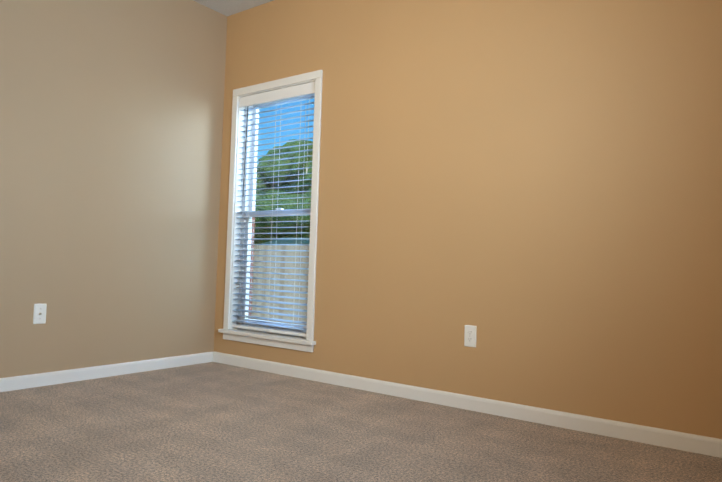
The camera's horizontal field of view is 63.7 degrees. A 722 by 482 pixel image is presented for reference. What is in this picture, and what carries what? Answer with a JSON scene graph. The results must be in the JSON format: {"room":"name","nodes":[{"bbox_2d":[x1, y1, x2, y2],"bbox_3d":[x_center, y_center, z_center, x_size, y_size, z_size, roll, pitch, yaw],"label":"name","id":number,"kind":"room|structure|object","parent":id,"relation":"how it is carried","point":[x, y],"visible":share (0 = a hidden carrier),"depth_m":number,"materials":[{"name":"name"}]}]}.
{"room":"empty bedroom","nodes":[
{"label":"empty bedroom","id":0,"kind":"room"},
{"bbox_2d":[0,0,226,377],"bbox_3d":[-2.802,-0.470,2.481,0.205,2.940,5.405,0,-3,36],"label":"wall","id":1,"kind":"structure","parent":0,"point":[111,122],"depth_m":3.84,"materials":[{"name":"beige paint"}]},
{"bbox_2d":[33,304,46,323],"bbox_3d":[-1.922,0.437,3.484,0.015,0.120,0.072,0,-3,36],"label":"outlet plate","id":2,"kind":"object","parent":1,"relation":"attached to","point":[39,315],"visible":1,"depth_m":3.48,"materials":[{"name":"white plastic"}]},
{"bbox_2d":[0,352,212,391],"bbox_3d":[-2.695,0.765,2.440,0.014,0.078,5.185,0,-3,36],"label":"baseboard","id":3,"kind":"structure","parent":1,"relation":"attached to","point":[42,379],"depth_m":3.77,"materials":[{"name":"white paint"}]},
{"bbox_2d":[193,0,273,15],"bbox_3d":[-0.761,-2.033,1.200,5.010,0.200,5.610,0,-3,36],"label":"ceiling","id":4,"kind":"structure","parent":0,"point":[227,7],"depth_m":4.44,"materials":[{"name":"white paint"}]},
{"bbox_2d":[0,362,721,481],"bbox_3d":[-0.852,0.903,1.077,4.600,0.200,5.200,0,-3,36],"label":"floor","id":5,"kind":"structure","parent":0,"point":[211,422],"depth_m":2.60,"materials":[{"name":"carpet"}]},
{"bbox_2d":[214,0,721,438],"bbox_3d":[0.795,-0.324,3.304,5.010,2.940,0.205,0,-3,36],"label":"wall","id":6,"kind":"structure","parent":0,"point":[531,190],"depth_m":3.14,"materials":[{"name":"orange paint"}]},
{"bbox_2d":[248,121,258,318],"bbox_3d":[-0.542,-0.207,4.398,0.814,1.837,0.085,0,-3,36],"label":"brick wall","id":7,"kind":"structure","parent":6,"relation":"attached to","point":[251,270],"depth_m":4.63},
{"bbox_2d":[218,329,315,344],"bbox_3d":[-0.678,0.689,4.214,0.952,0.026,0.118,0,-3,36],"label":"window sill","id":8,"kind":"structure","parent":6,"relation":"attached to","point":[278,337],"depth_m":4.16,"materials":[{"name":"white paint"}]},
{"bbox_2d":[229,80,314,328],"bbox_3d":[-0.635,-0.228,4.272,0.814,1.812,0.070,0,-3,36],"label":"liner","id":9,"kind":"object","parent":6,"relation":"attached to","point":[238,182],"visible":0.33,"depth_m":4.50,"materials":[{"name":"white paint"}]},
{"bbox_2d":[223,70,322,351],"bbox_3d":[-0.662,-0.214,4.236,0.908,1.937,0.018,0,-3,36],"label":"window frame","id":10,"kind":"structure","parent":6,"relation":"in","point":[317,76],"depth_m":4.11,"materials":[{"name":"white paint"}]},
{"bbox_2d":[237,93,314,337],"bbox_3d":[-0.592,-0.211,4.330,0.814,1.837,0.084,0,-3,36],"label":"window unit","id":11,"kind":"structure","parent":6,"relation":"in","point":[251,207],"depth_m":4.48,"materials":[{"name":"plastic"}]},
{"bbox_2d":[232,81,314,336],"bbox_3d":[-0.636,-0.228,4.271,0.780,1.777,0.065,0,-3,36],"label":"window blinds","id":12,"kind":"object","parent":11,"relation":"attached to","point":[306,89],"visible":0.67,"depth_m":4.26,"materials":[{"name":"white plastic"}]},
{"bbox_2d":[213,351,721,457],"bbox_3d":[0.693,0.900,3.164,4.600,0.078,0.014,0,-3,36],"label":"baseboard","id":13,"kind":"structure","parent":6,"relation":"attached to","point":[699,444],"depth_m":3.11,"materials":[{"name":"white paint"}]},
{"bbox_2d":[464,325,476,346],"bbox_3d":[0.611,0.532,3.252,0.072,0.120,0.008,0,-3,36],"label":"electrical outlet","id":14,"kind":"object","parent":6,"relation":"attached to","point":[470,331],"visible":1,"depth_m":3.25,"materials":[{"name":"white plastic"}]},
{"label":"outside","id":15,"kind":"structure","parent":0,"visible":0},
{"bbox_3d":[11.626,3.867,38.627,100.000,0.300,69.775,0,-3,36],"label":"ground","id":16,"kind":"structure","parent":15,"visible":0},
{"bbox_2d":[251,245,308,324],"bbox_3d":[-4.952,1.168,16.140,32.090,2.182,0.151,0,-3,36],"label":"fence","id":17,"kind":"object","parent":16,"relation":"on","point":[286,259],"depth_m":13.80,"materials":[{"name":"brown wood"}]},
{"bbox_2d":[254,139,312,243],"bbox_3d":[-2.490,-1.117,29.068,9.639,8.023,9.092,0,-3,36],"label":"tree","id":18,"kind":"object","parent":16,"relation":"on","point":[284,195],"depth_m":26.28,"materials":[{"name":"green plant"}]},
{"bbox_2d":[262,237,309,245],"bbox_3d":[0.313,1.176,17.448,7.500,2.600,4.000,0,-3,36],"label":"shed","id":19,"kind":"object","parent":16,"relation":"on","point":[298,241],"depth_m":18.64,"materials":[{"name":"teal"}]}
]}

